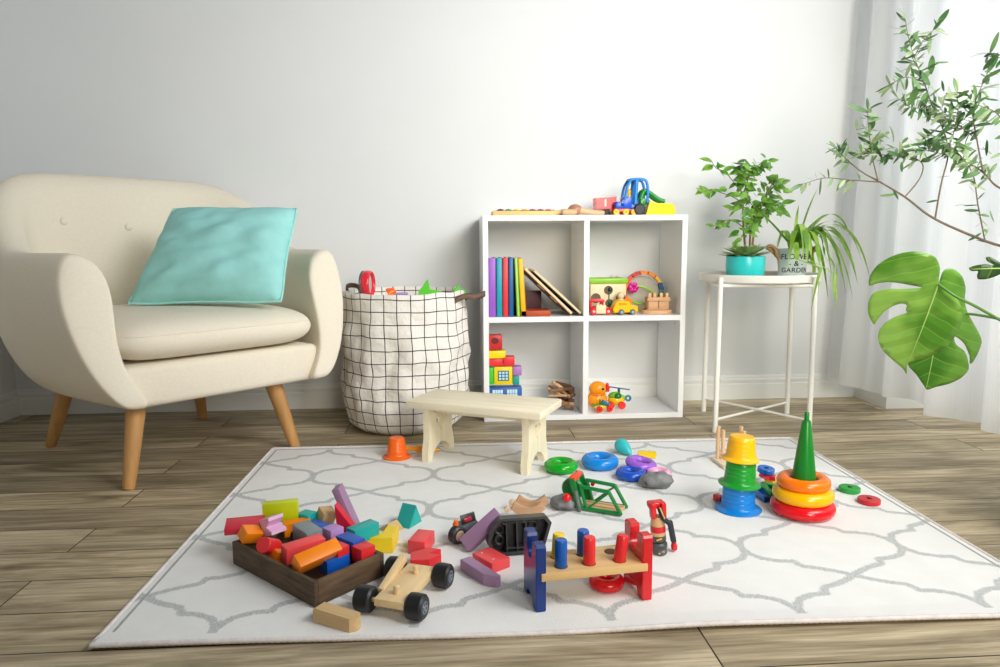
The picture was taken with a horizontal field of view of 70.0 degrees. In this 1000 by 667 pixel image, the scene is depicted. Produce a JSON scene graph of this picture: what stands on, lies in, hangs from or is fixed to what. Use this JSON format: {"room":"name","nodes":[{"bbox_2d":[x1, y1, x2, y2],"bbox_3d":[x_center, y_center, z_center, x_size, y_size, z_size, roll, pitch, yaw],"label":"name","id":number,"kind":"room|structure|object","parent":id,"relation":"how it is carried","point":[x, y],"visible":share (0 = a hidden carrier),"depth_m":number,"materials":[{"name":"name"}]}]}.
{"room":"children's room","nodes":[
{"label":"children's room","id":0,"kind":"room"},
{"bbox_2d":[0,336,15,394],"bbox_3d":[-1.784,-0.639,0.427,0.100,2.500,4.463,-1,7,-4],"label":"wall","id":1,"kind":"structure","parent":0,"point":[7,373],"depth_m":2.73,"materials":[{"name":"paint"}]},
{"bbox_2d":[0,390,19,422],"bbox_3d":[-1.720,0.550,0.585,0.014,0.100,4.463,-1,7,-4],"label":"baseboard","id":2,"kind":"structure","parent":1,"relation":"attached to","point":[9,401],"depth_m":2.72,"materials":[{"name":"paint"}]},
{"bbox_2d":[0,0,859,388],"bbox_3d":[-0.058,-0.957,2.818,3.890,2.500,0.100,-1,7,-4],"label":"wall","id":3,"kind":"structure","parent":0,"point":[391,128],"depth_m":2.79,"materials":[{"name":"paint"}]},
{"bbox_2d":[16,373,853,414],"bbox_3d":[-0.188,0.243,2.904,3.406,0.100,0.014,-1,7,-4],"label":"baseboard","id":4,"kind":"structure","parent":3,"relation":"attached to","point":[316,395],"depth_m":2.92,"materials":[{"name":"paint"}]},
{"bbox_2d":[826,0,999,433],"bbox_3d":[1.456,-0.872,2.063,0.106,2.347,1.596,-1,7,-5],"label":"sheer curtain","id":5,"kind":"object","parent":3,"relation":"hanging from","point":[884,228],"visible":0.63,"depth_m":2.47,"materials":[{"name":"white fabric"}]},
{"bbox_2d":[0,397,999,666],"bbox_3d":[0.114,0.622,0.726,3.890,0.100,4.663,-1,7,-4],"label":"floor","id":6,"kind":"structure","parent":0,"point":[76,546],"depth_m":1.74,"materials":[{"name":"laminate"}]},
{"bbox_2d":[0,173,342,489],"bbox_3d":[-1.058,-0.071,2.304,0.810,0.897,0.943,6,10,41],"label":"armchair","id":7,"kind":"object","parent":6,"relation":"on","point":[75,250],"visible":0.93,"depth_m":2.09,"materials":[{"name":"fabric"}]},
{"bbox_2d":[113,303,310,359],"bbox_3d":[-1.024,-0.028,2.267,0.686,0.132,0.626,6,10,41],"label":"seat cushion","id":8,"kind":"object","parent":7,"relation":"on","point":[183,331],"depth_m":2.05,"materials":[{"name":"fabric"}]},
{"bbox_2d":[128,207,297,304],"bbox_3d":[-0.897,-0.248,2.246,0.488,0.303,0.228,0,7,6],"label":"throw pillow","id":9,"kind":"object","parent":7,"relation":"on","point":[200,254],"visible":1,"depth_m":2.18,"materials":[{"name":"teal fabric"}]},
{"bbox_2d":[341,283,484,434],"bbox_3d":[-0.345,0.072,2.603,0.470,0.510,0.472,-4,8,-26],"label":"laundry basket","id":10,"kind":"object","parent":6,"relation":"on","point":[398,349],"visible":0.88,"depth_m":2.41,"materials":[{"name":"fabric"}]},
{"bbox_2d":[358,270,375,294],"bbox_3d":[-0.471,-0.175,2.532,0.037,0.096,0.096,0,7,6],"label":"tambourine","id":11,"kind":"object","parent":10,"relation":"in","point":[366,283],"visible":0.84,"depth_m":2.50,"materials":[{"name":"red plastic"}]},
{"bbox_2d":[87,437,999,649],"bbox_3d":[0.149,0.429,1.774,1.735,0.017,1.182,-1,7,-4],"label":"rug","id":12,"kind":"object","parent":6,"relation":"on","point":[888,561],"visible":0.72,"depth_m":1.46,"materials":[{"name":"white carpet"}]},
{"bbox_2d":[232,531,383,607],"bbox_3d":[-0.389,0.452,1.437,0.282,0.048,0.163,6,10,40],"label":"wooden crate","id":13,"kind":"object","parent":12,"relation":"on","point":[313,587],"visible":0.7,"depth_m":1.36,"materials":[{"name":"brown wood"}]},
{"bbox_2d":[224,515,264,535],"bbox_3d":[-0.540,0.405,1.511,0.078,0.021,0.049,-2,8,-14],"label":"block","id":14,"kind":"object","parent":13,"relation":"on","point":[232,525],"visible":0.76,"depth_m":1.51,"materials":[{"name":"paint"}]},
{"bbox_2d":[237,525,263,543],"bbox_3d":[-0.514,0.413,1.471,0.036,0.045,0.048,5,9,38],"label":"block","id":15,"kind":"object","parent":13,"relation":"in","point":[247,533],"visible":0.89,"depth_m":1.46,"materials":[{"name":"orange paint"}]},
{"bbox_2d":[256,537,281,553],"bbox_3d":[-0.462,0.426,1.431,0.032,0.049,0.054,2,8,18],"label":"block","id":16,"kind":"object","parent":13,"relation":"in","point":[265,545],"visible":0.83,"depth_m":1.41,"materials":[{"name":"red paint"}]},
{"bbox_2d":[259,513,286,536],"bbox_3d":[-0.473,0.399,1.489,0.044,0.046,0.036,5,9,38],"label":"block","id":17,"kind":"object","parent":13,"relation":"in","point":[271,525],"visible":1,"depth_m":1.48,"materials":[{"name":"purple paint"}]},
{"bbox_2d":[262,498,298,521],"bbox_3d":[-0.479,0.388,1.561,0.075,0.046,0.022,-2,7,-10],"label":"block","id":18,"kind":"object","parent":13,"relation":"in","point":[289,508],"visible":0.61,"depth_m":1.55,"materials":[{"name":"paint"}]},
{"bbox_2d":[282,517,310,537],"bbox_3d":[-0.438,0.417,1.541,0.056,0.030,0.026,-4,8,-24],"label":"block","id":19,"kind":"object","parent":13,"relation":"in","point":[288,523],"visible":0.42,"depth_m":1.52,"materials":[{"name":"orange paint"}]},
{"bbox_2d":[281,533,325,564],"bbox_3d":[-0.388,0.426,1.411,0.082,0.037,0.030,-7,10,-41],"label":"block","id":20,"kind":"object","parent":13,"relation":"in","point":[288,550],"visible":0.72,"depth_m":1.39,"materials":[{"name":"pink paint"}]},
{"bbox_2d":[292,520,322,539],"bbox_3d":[-0.396,0.412,1.469,0.036,0.035,0.062,-7,10,-44],"label":"block","id":21,"kind":"object","parent":13,"relation":"in","point":[303,529],"visible":0.71,"depth_m":1.46,"materials":[{"name":"grey paint"}]},
{"bbox_2d":[291,538,341,572],"bbox_3d":[-0.350,0.425,1.365,0.093,0.047,0.040,-7,10,-44],"label":"block","id":22,"kind":"object","parent":13,"relation":"in","point":[313,557],"visible":0.91,"depth_m":1.35,"materials":[{"name":"orange paint"}]},
{"bbox_2d":[317,506,335,523],"bbox_3d":[-0.384,0.403,1.575,0.038,0.044,0.038,-7,10,-42],"label":"block","id":23,"kind":"object","parent":13,"relation":"in","point":[326,514],"visible":0.68,"depth_m":1.57,"materials":[{"name":"brown wood"}]},
{"bbox_2d":[322,523,343,540],"bbox_3d":[-0.346,0.413,1.478,0.032,0.026,0.032,6,10,42],"label":"block","id":24,"kind":"object","parent":13,"relation":"in","point":[331,531],"visible":0.66,"depth_m":1.47,"materials":[{"name":"purple paint"}]},
{"bbox_2d":[320,554,349,574],"bbox_3d":[-0.321,0.446,1.389,0.050,0.028,0.028,-7,10,-44],"label":"block","id":25,"kind":"object","parent":13,"relation":"in","point":[331,565],"visible":0.6,"depth_m":1.38,"materials":[{"name":"blue paint"}]},
{"bbox_2d":[334,502,354,531],"bbox_3d":[-0.335,0.403,1.552,0.041,0.068,0.022,1,7,8],"label":"block","id":26,"kind":"object","parent":13,"relation":"in","point":[343,519],"visible":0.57,"depth_m":1.54,"materials":[{"name":"paint"}]},
{"bbox_2d":[332,483,359,523],"bbox_3d":[-0.344,0.387,1.593,0.052,0.098,0.034,0,7,4],"label":"block","id":27,"kind":"object","parent":13,"relation":"in","point":[339,492],"visible":0.62,"depth_m":1.58,"materials":[{"name":"paint"}]},
{"bbox_2d":[336,531,364,555],"bbox_3d":[-0.302,0.425,1.443,0.055,0.030,0.031,6,9,39],"label":"block","id":28,"kind":"object","parent":13,"relation":"in","point":[349,538],"visible":0.62,"depth_m":1.43,"materials":[{"name":"blue paint"}]},
{"bbox_2d":[346,519,378,540],"bbox_3d":[-0.290,0.420,1.512,0.030,0.032,0.064,6,10,41],"label":"block","id":29,"kind":"object","parent":13,"relation":"in","point":[369,528],"visible":0.73,"depth_m":1.51,"materials":[{"name":"teal paint"}]},
{"bbox_2d":[352,541,374,562],"bbox_3d":[-0.270,0.433,1.410,0.032,0.032,0.034,6,10,41],"label":"block","id":30,"kind":"object","parent":13,"relation":"in","point":[362,550],"visible":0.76,"depth_m":1.40,"materials":[{"name":"red paint"}]},
{"bbox_2d":[313,602,360,632],"bbox_3d":[-0.278,0.490,1.231,0.088,0.025,0.030,4,8,28],"label":"block","id":31,"kind":"object","parent":12,"relation":"on","point":[327,614],"visible":1,"depth_m":1.22,"materials":[{"name":"brown wood"}]},
{"bbox_2d":[367,526,398,552],"bbox_3d":[-0.254,0.445,1.544,0.065,0.034,0.066,-1,7,-2],"label":"block","id":32,"kind":"object","parent":12,"relation":"on","point":[387,540],"visible":0.75,"depth_m":1.51,"materials":[{"name":"yellow paint"}]},
{"bbox_2d":[383,436,410,460],"bbox_3d":[-0.316,0.348,2.187,0.087,0.062,0.087,-1,7,-4],"label":"cup","id":33,"kind":"object","parent":12,"relation":"on","point":[396,449],"visible":1,"depth_m":2.16,"materials":[{"name":"plastic"}]},
{"bbox_2d":[352,553,453,620],"bbox_3d":[-0.175,0.463,1.317,0.133,0.055,0.169,2,8,17],"label":"toy car","id":34,"kind":"object","parent":12,"relation":"on","point":[402,584],"visible":1,"depth_m":1.29,"materials":[{"name":"brown wood"}]},
{"bbox_2d":[397,503,421,528],"bbox_3d":[-0.214,0.422,1.670,0.040,0.046,0.052,4,8,29],"label":"block","id":35,"kind":"object","parent":12,"relation":"on","point":[409,516],"visible":0.91,"depth_m":1.66,"materials":[{"name":"teal paint"}]},
{"bbox_2d":[408,529,434,553],"bbox_3d":[-0.169,0.448,1.535,0.038,0.030,0.064,1,8,14],"label":"block","id":36,"kind":"object","parent":12,"relation":"on","point":[421,539],"visible":0.87,"depth_m":1.52,"materials":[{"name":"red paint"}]},
{"bbox_2d":[410,548,440,566],"bbox_3d":[-0.151,0.460,1.458,0.062,0.024,0.058,-1,7,-6],"label":"block","id":37,"kind":"object","parent":12,"relation":"on","point":[427,556],"visible":0.75,"depth_m":1.44,"materials":[{"name":"red paint"}]},
{"bbox_2d":[448,511,477,544],"bbox_3d":[-0.083,0.426,1.574,0.076,0.061,0.053,-4,8,-24],"label":"toy truck","id":38,"kind":"object","parent":12,"relation":"on","point":[467,521],"visible":0.84,"depth_m":1.56,"materials":[{"name":"black plastic"}]},
{"bbox_2d":[459,508,500,551],"bbox_3d":[-0.038,0.422,1.534,0.098,0.085,0.038,-3,8,-18],"label":"block","id":39,"kind":"object","parent":12,"relation":"on","point":[477,534],"visible":0.78,"depth_m":1.53,"materials":[{"name":"paint"}]},
{"bbox_2d":[460,556,500,587],"bbox_3d":[-0.039,0.468,1.398,0.024,0.023,0.104,-6,9,-36],"label":"block","id":40,"kind":"object","parent":12,"relation":"on","point":[469,565],"visible":1,"depth_m":1.39,"materials":[{"name":"paint"}]},
{"bbox_2d":[406,389,561,474],"bbox_3d":[-0.047,0.290,2.145,0.425,0.185,0.192,3,8,22],"label":"wooden bench","id":41,"kind":"object","parent":12,"relation":"on","point":[442,404],"visible":1,"depth_m":2.11,"materials":[{"name":"beige wood"}]},
{"bbox_2d":[472,547,509,571],"bbox_3d":[-0.018,0.461,1.454,0.046,0.022,0.066,-6,9,-39],"label":"block","id":42,"kind":"object","parent":12,"relation":"on","point":[496,561],"visible":0.98,"depth_m":1.44,"materials":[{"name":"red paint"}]},
{"bbox_2d":[486,513,551,554],"bbox_3d":[0.040,0.426,1.514,0.138,0.080,0.042,-2,7,-9],"label":"truck bed","id":43,"kind":"object","parent":12,"relation":"on","point":[505,535],"visible":0.86,"depth_m":1.51,"materials":[{"name":"black plastic"}]},
{"bbox_2d":[504,500,544,513],"bbox_3d":[0.059,0.419,1.705,0.097,0.040,0.012,0,7,2],"label":"track","id":44,"kind":"object","parent":12,"relation":"on","point":[516,507],"visible":0.84,"depth_m":1.70,"materials":[{"name":"brown wood"}]},
{"bbox_2d":[509,494,547,506],"bbox_3d":[0.070,0.413,1.750,0.097,0.040,0.012,0,7,4],"label":"track","id":45,"kind":"object","parent":12,"relation":"on","point":[521,500],"visible":0.71,"depth_m":1.74,"materials":[{"name":"brown wood"}]},
{"bbox_2d":[544,457,577,474],"bbox_3d":[0.175,0.379,2.049,0.097,0.030,0.097,-1,7,-4],"label":"ring","id":46,"kind":"object","parent":12,"relation":"on","point":[554,465],"visible":0.98,"depth_m":2.02,"materials":[{"name":"green plastic"}]},
{"bbox_2d":[524,518,652,612],"bbox_3d":[0.162,0.426,1.325,0.220,0.122,0.095,-2,7,-12],"label":"bench","id":47,"kind":"object","parent":12,"relation":"on","point":[632,554],"visible":1,"depth_m":1.30,"materials":[{"name":"brown wood"}]},
{"bbox_2d":[550,470,627,515],"bbox_3d":[0.215,0.391,1.750,0.182,0.081,0.095,3,8,25],"label":"bridge","id":48,"kind":"object","parent":12,"relation":"on","point":[573,488],"visible":1,"depth_m":1.74,"materials":[{"name":"green wood"}]},
{"bbox_2d":[581,451,618,470],"bbox_3d":[0.292,0.372,2.083,0.109,0.034,0.109,-1,7,-4],"label":"ring","id":49,"kind":"object","parent":12,"relation":"on","point":[597,460],"visible":1,"depth_m":2.05,"materials":[{"name":"blue plastic"}]},
{"bbox_2d":[589,574,624,592],"bbox_3d":[0.203,0.471,1.358,0.068,0.024,0.068,-1,7,-4],"label":"ring","id":50,"kind":"object","parent":12,"relation":"on","point":[614,583],"visible":0.88,"depth_m":1.33,"materials":[{"name":"plastic"}]},
{"bbox_2d":[614,438,631,455],"bbox_3d":[0.379,0.350,2.203,0.046,0.046,0.066,-2,7,-9],"label":"cone","id":51,"kind":"object","parent":12,"relation":"on","point":[622,446],"visible":0.91,"depth_m":2.19,"materials":[{"name":"teal plastic"}]},
{"bbox_2d":[616,465,645,481],"bbox_3d":[0.363,0.388,1.980,0.084,0.027,0.084,-1,7,-4],"label":"ring","id":52,"kind":"object","parent":12,"relation":"on","point":[628,473],"visible":0.91,"depth_m":1.96,"materials":[{"name":"blue plastic"}]},
{"bbox_2d":[625,455,656,470],"bbox_3d":[0.402,0.370,2.035,0.089,0.036,0.090,2,8,19],"label":"ring","id":53,"kind":"object","parent":52,"relation":"on","point":[644,462],"visible":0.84,"depth_m":2.02,"materials":[{"name":"purple plastic"}]},
{"bbox_2d":[638,471,673,488],"bbox_3d":[0.417,0.389,1.905,0.094,0.042,0.056,1,7,8],"label":"rock","id":54,"kind":"object","parent":12,"relation":"on","point":[660,479],"visible":1,"depth_m":1.89,"materials":[{"name":"grey stone"}]},
{"bbox_2d":[647,499,677,555],"bbox_3d":[0.340,0.409,1.515,0.055,0.107,0.058,-5,9,-32],"label":"crane","id":55,"kind":"object","parent":12,"relation":"on","point":[657,526],"visible":0.94,"depth_m":1.50,"materials":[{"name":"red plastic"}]},
{"bbox_2d":[711,426,745,469],"bbox_3d":[0.673,0.332,2.089,0.100,0.107,0.102,1,7,12],"label":"stand","id":56,"kind":"object","parent":12,"relation":"on","point":[718,460],"visible":0.6,"depth_m":2.11,"materials":[{"name":"brown wood"}]},
{"bbox_2d":[714,486,761,517],"bbox_3d":[0.583,0.399,1.746,0.111,0.062,0.111,-1,7,-4],"label":"cup","id":57,"kind":"object","parent":12,"relation":"on","point":[735,503],"visible":0.77,"depth_m":1.71,"materials":[{"name":"plastic"}]},
{"bbox_2d":[718,461,760,490],"bbox_3d":[0.584,0.339,1.739,0.101,0.064,0.101,-3,8,-17],"label":"cup","id":58,"kind":"object","parent":57,"relation":"on","point":[739,477],"visible":0.88,"depth_m":1.71,"materials":[{"name":"plastic"}]},
{"bbox_2d":[721,433,759,464],"bbox_3d":[0.584,0.277,1.731,0.089,0.061,0.089,3,8,25],"label":"cup","id":59,"kind":"object","parent":58,"relation":"on","point":[741,448],"visible":1,"depth_m":1.70,"materials":[{"name":"plastic"}]},
{"bbox_2d":[769,495,835,521],"bbox_3d":[0.729,0.415,1.721,0.149,0.034,0.149,-1,7,-4],"label":"ring","id":60,"kind":"object","parent":12,"relation":"on","point":[785,510],"visible":0.51,"depth_m":1.66,"materials":[{"name":"red plastic"}]},
{"bbox_2d":[772,482,834,507],"bbox_3d":[0.729,0.384,1.717,0.140,0.034,0.140,-1,7,-4],"label":"ring","id":61,"kind":"object","parent":60,"relation":"on","point":[788,497],"visible":0.64,"depth_m":1.66,"materials":[{"name":"yellow plastic"}]},
{"bbox_2d":[776,469,831,493],"bbox_3d":[0.728,0.354,1.713,0.122,0.031,0.122,-1,7,-4],"label":"ring","id":62,"kind":"object","parent":61,"relation":"on","point":[822,484],"visible":0.82,"depth_m":1.67,"materials":[{"name":"orange plastic"}]},
{"bbox_2d":[792,412,815,480],"bbox_3d":[0.728,0.308,1.707,0.057,0.248,0.057,-1,7,-4],"label":"cone","id":63,"kind":"object","parent":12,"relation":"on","point":[804,469],"visible":0.68,"depth_m":1.69,"materials":[{"name":"green plastic"}]},
{"bbox_2d":[838,484,860,494],"bbox_3d":[0.914,0.406,1.868,0.053,0.013,0.053,-1,7,-4],"label":"disc","id":64,"kind":"object","parent":12,"relation":"on","point":[852,489],"visible":1,"depth_m":1.85,"materials":[{"name":"green paint"}]},
{"bbox_2d":[857,495,880,505],"bbox_3d":[0.922,0.417,1.785,0.053,0.013,0.053,-1,7,-4],"label":"disc","id":65,"kind":"object","parent":12,"relation":"on","point":[868,500],"visible":1,"depth_m":1.77,"materials":[{"name":"red paint"}]},
{"bbox_2d":[479,215,687,421],"bbox_3d":[0.302,-0.070,2.750,0.747,0.753,0.276,-1,7,-4],"label":"bookcase","id":66,"kind":"object","parent":6,"relation":"on","point":[668,402],"visible":0.94,"depth_m":2.67,"materials":[{"name":"white laminate"}]},
{"bbox_2d":[488,257,495,316],"bbox_3d":[-0.035,-0.178,2.680,0.027,0.214,0.190,-1,7,-4],"label":"book","id":67,"kind":"object","parent":66,"relation":"on","point":[491,261],"visible":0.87,"depth_m":2.58,"materials":[{"name":"paper"}]},
{"bbox_2d":[494,257,501,316],"bbox_3d":[-0.009,-0.178,2.682,0.021,0.214,0.190,-1,7,-4],"label":"book","id":68,"kind":"object","parent":66,"relation":"on","point":[499,259],"visible":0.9,"depth_m":2.59,"materials":[{"name":"paper"}]},
{"bbox_2d":[501,257,507,316],"bbox_3d":[0.013,-0.179,2.684,0.020,0.214,0.190,-1,7,-4],"label":"book","id":69,"kind":"object","parent":66,"relation":"on","point":[504,259],"visible":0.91,"depth_m":2.59,"materials":[{"name":"paper"}]},
{"bbox_2d":[489,385,521,395],"bbox_3d":[0.019,0.248,2.688,0.122,0.101,0.047,-1,7,-4],"label":"block","id":70,"kind":"object","parent":66,"relation":"on","point":[496,389],"visible":0.4,"depth_m":2.66,"materials":[{"name":"blue paint"}]},
{"bbox_2d":[489,366,493,384],"bbox_3d":[-0.033,0.156,2.673,0.017,0.065,0.045,-1,7,-4],"label":"block","id":71,"kind":"object","parent":70,"relation":"on","point":[491,368],"visible":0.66,"depth_m":2.65,"materials":[{"name":"green paint"}]},
{"bbox_2d":[489,358,502,365],"bbox_3d":[-0.017,0.105,2.668,0.051,0.026,0.045,-1,7,-4],"label":"block","id":72,"kind":"object","parent":71,"relation":"on","point":[497,361],"visible":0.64,"depth_m":2.65,"materials":[{"name":"red paint"}]},
{"bbox_2d":[489,349,504,358],"bbox_3d":[-0.012,0.076,2.664,0.062,0.029,0.045,-1,7,-4],"label":"block","id":73,"kind":"object","parent":72,"relation":"on","point":[493,354],"visible":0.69,"depth_m":2.64,"materials":[{"name":"yellow paint"}]},
{"bbox_2d":[489,334,501,349],"bbox_3d":[-0.018,0.032,2.658,0.050,0.055,0.046,-1,7,-4],"label":"block","id":74,"kind":"object","parent":73,"relation":"on","point":[495,340],"visible":0.86,"depth_m":2.64,"materials":[{"name":"paint"}]},
{"bbox_2d":[493,366,512,384],"bbox_3d":[0.011,0.154,2.675,0.068,0.067,0.046,-1,7,-4],"label":"block","id":75,"kind":"object","parent":70,"relation":"on","point":[502,375],"visible":0.85,"depth_m":2.65,"materials":[{"name":"yellow paint"}]},
{"bbox_2d":[507,257,513,316],"bbox_3d":[0.034,-0.179,2.685,0.017,0.214,0.190,-1,7,-4],"label":"book","id":76,"kind":"object","parent":66,"relation":"on","point":[510,259],"visible":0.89,"depth_m":2.59,"materials":[{"name":"paper"}]},
{"bbox_2d":[512,257,519,316],"bbox_3d":[0.056,-0.179,2.687,0.020,0.212,0.190,-1,7,-4],"label":"book","id":77,"kind":"object","parent":66,"relation":"on","point":[515,260],"visible":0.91,"depth_m":2.60,"materials":[{"name":"paper"}]},
{"bbox_2d":[517,257,525,316],"bbox_3d":[0.074,-0.179,2.688,0.031,0.212,0.190,-1,7,-4],"label":"book","id":78,"kind":"object","parent":66,"relation":"on","point":[520,260],"visible":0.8,"depth_m":2.59,"materials":[{"name":"paper"}]},
{"bbox_2d":[491,209,562,214],"bbox_3d":[0.117,-0.447,2.640,0.295,0.025,0.112,-1,7,-4],"label":"xylophone","id":79,"kind":"object","parent":66,"relation":"on","point":[499,211],"visible":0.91,"depth_m":2.60,"materials":[{"name":"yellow wood"}]},
{"bbox_2d":[525,290,540,307],"bbox_3d":[0.114,-0.121,2.733,0.088,0.086,0.016,-1,7,-4],"label":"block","id":80,"kind":"object","parent":66,"relation":"on","point":[532,297],"visible":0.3,"depth_m":2.73,"materials":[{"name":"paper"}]},
{"bbox_2d":[520,308,550,316],"bbox_3d":[0.128,-0.080,2.662,0.108,0.021,0.106,-1,7,-4],"label":"book","id":81,"kind":"object","parent":66,"relation":"on","point":[529,311],"visible":0.76,"depth_m":2.61,"materials":[{"name":"paper"}]},
{"bbox_2d":[524,267,572,314],"bbox_3d":[0.169,-0.166,2.710,0.181,0.175,0.200,-1,7,-4],"label":"book","id":82,"kind":"object","parent":66,"relation":"on","point":[527,273],"visible":0.83,"depth_m":2.62,"materials":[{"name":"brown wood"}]},
{"bbox_2d":[528,268,581,314],"bbox_3d":[0.203,-0.162,2.713,0.180,0.166,0.200,-1,7,-4],"label":"book","id":83,"kind":"object","parent":66,"relation":"on","point":[535,273],"visible":0.83,"depth_m":2.62,"materials":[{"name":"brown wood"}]},
{"bbox_2d":[547,380,575,409],"bbox_3d":[0.236,0.233,2.732,0.104,0.115,0.087,1,8,13],"label":"bundle","id":84,"kind":"object","parent":66,"relation":"on","point":[563,391],"visible":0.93,"depth_m":2.71,"materials":[{"name":"brown plant"}]},
{"bbox_2d":[568,204,604,214],"bbox_3d":[0.320,-0.459,2.651,0.136,0.043,0.043,0,7,-1],"label":"maraca","id":85,"kind":"object","parent":66,"relation":"on","point":[580,210],"visible":0.7,"depth_m":2.64,"materials":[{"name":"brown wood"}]},
{"bbox_2d":[588,381,610,407],"bbox_3d":[0.380,0.235,2.751,0.090,0.105,0.062,-1,7,-4],"label":"duck","id":86,"kind":"object","parent":66,"relation":"on","point":[597,389],"visible":0.96,"depth_m":2.73},
{"bbox_2d":[589,298,611,314],"bbox_3d":[0.372,-0.101,2.672,0.081,0.056,0.070,-1,7,-4],"label":"toy car","id":87,"kind":"object","parent":66,"relation":"on","point":[598,309],"visible":0.95,"depth_m":2.64,"materials":[{"name":"red paint"}]},
{"bbox_2d":[592,399,612,412],"bbox_3d":[0.386,0.271,2.693,0.078,0.049,0.033,-2,8,-14],"label":"toy car","id":88,"kind":"object","parent":66,"relation":"on","point":[603,404],"visible":1,"depth_m":2.69,"materials":[{"name":"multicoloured plastic"}]},
{"bbox_2d":[593,197,616,214],"bbox_3d":[0.395,-0.479,2.696,0.080,0.070,0.056,-1,7,-4],"label":"trailer","id":89,"kind":"object","parent":66,"relation":"on","point":[606,204],"visible":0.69,"depth_m":2.67,"materials":[{"name":"red plastic"}]},
{"bbox_2d":[589,275,627,307],"bbox_3d":[0.413,-0.156,2.778,0.149,0.140,0.103,-1,7,-4],"label":"cube","id":90,"kind":"object","parent":66,"relation":"on","point":[606,288],"visible":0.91,"depth_m":2.73,"materials":[{"name":"brown wood"}]},
{"bbox_2d":[608,386,630,408],"bbox_3d":[0.459,0.245,2.754,0.094,0.084,0.048,0,7,4],"label":"helicopter","id":91,"kind":"object","parent":66,"relation":"on","point":[615,398],"visible":0.95,"depth_m":2.74,"materials":[{"name":"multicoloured plastic"}]},
{"bbox_2d":[610,300,637,314],"bbox_3d":[0.461,-0.099,2.669,0.100,0.053,0.060,-1,7,-8],"label":"toy car","id":92,"kind":"object","parent":66,"relation":"on","point":[620,307],"visible":0.98,"depth_m":2.65,"materials":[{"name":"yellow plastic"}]},
{"bbox_2d":[610,178,674,214],"bbox_3d":[0.529,-0.507,2.652,0.232,0.136,0.072,-1,7,-4],"label":"toy","id":93,"kind":"object","parent":66,"relation":"on","point":[635,202],"visible":0.98,"depth_m":2.63,"materials":[{"name":"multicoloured plastic"}]},
{"bbox_2d":[614,197,637,209],"bbox_3d":[0.468,-0.482,2.651,0.086,0.046,0.050,-1,7,-4],"label":"hood","id":94,"kind":"object","parent":93,"relation":"attached to","point":[626,203],"depth_m":2.63,"materials":[{"name":"blue plastic"}]},
{"bbox_2d":[626,271,663,310],"bbox_3d":[0.561,-0.169,2.804,0.162,0.156,0.046,-1,7,-4],"label":"arch","id":95,"kind":"object","parent":66,"relation":"on","point":[637,288],"visible":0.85,"depth_m":2.81,"materials":[{"name":"paint"}]},
{"bbox_2d":[641,293,671,313],"bbox_3d":[0.589,-0.114,2.686,0.116,0.078,0.072,-1,7,-4],"label":"castle","id":96,"kind":"object","parent":66,"relation":"on","point":[655,304],"visible":1,"depth_m":2.67,"materials":[{"name":"brown wood"}]},
{"bbox_2d":[699,271,821,432],"bbox_3d":[0.919,0.055,2.568,0.409,0.544,0.409,-1,7,-4],"label":"tray table","id":97,"kind":"object","parent":6,"relation":"on","point":[808,280],"visible":0.82,"depth_m":2.44,"materials":[{"name":"white metal"}]},
{"bbox_2d":[717,243,771,275],"bbox_3d":[0.834,-0.243,2.424,0.179,0.126,0.183,-1,7,-4],"label":"succulent plant","id":98,"kind":"object","parent":97,"relation":"on","point":[745,260],"visible":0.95,"depth_m":2.38,"materials":[{"name":"green plant"}]},
{"bbox_2d":[695,153,794,247],"bbox_3d":[0.891,-0.425,2.598,0.414,0.443,0.239,-1,7,-4],"label":"fig","id":99,"kind":"object","parent":97,"relation":"on","point":[742,178],"visible":0.92,"depth_m":2.56,"materials":[{"name":"plant"}]},
{"bbox_2d":[699,271,821,282],"bbox_3d":[0.917,-0.202,2.535,0.409,0.025,0.409,-1,7,-4],"label":"tray","id":100,"kind":"object","parent":97,"relation":"on","point":[710,276],"depth_m":2.37,"materials":[{"name":"white metal"}]},
{"bbox_2d":[744,190,869,308],"bbox_3d":[1.102,-0.278,2.488,0.474,0.456,0.263,-4,8,-29],"label":"spider plant","id":101,"kind":"object","parent":97,"relation":"on","point":[792,260],"visible":0.97,"depth_m":2.49,"materials":[{"name":"plant"}]},
{"bbox_2d":[789,5,999,246],"bbox_3d":[1.206,-0.224,1.761,0.412,1.300,0.863,-5,8,-30],"label":"tree","id":102,"kind":"object","parent":6,"relation":"on","point":[982,114],"visible":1,"depth_m":1.91,"materials":[{"name":"green plant"}]},
{"bbox_2d":[868,251,999,389],"bbox_3d":[1.223,0.150,1.471,0.359,0.631,0.891,-3,8,-21],"label":"monstera plant","id":103,"kind":"object","parent":6,"relation":"on","point":[921,338],"visible":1,"depth_m":1.76,"materials":[{"name":"green plant"}]},
{"bbox_3d":[1.653,-0.962,2.777,0.284,2.500,0.223,-1,7,-4],"label":"wall","id":104,"kind":"structure","parent":0,"visible":0},
{"bbox_2d":[854,387,889,408],"bbox_3d":[1.512,0.232,2.906,0.014,0.100,0.223,-1,7,-4],"label":"baseboard","id":105,"kind":"structure","parent":104,"relation":"attached to","point":[877,399],"depth_m":2.89,"materials":[{"name":"paint"}]},
{"bbox_2d":[889,398,923,408],"bbox_3d":[1.669,0.243,2.813,0.284,0.100,0.014,-1,7,-4],"label":"baseboard","id":106,"kind":"structure","parent":104,"relation":"attached to","point":[895,403],"depth_m":2.80,"materials":[{"name":"paint"}]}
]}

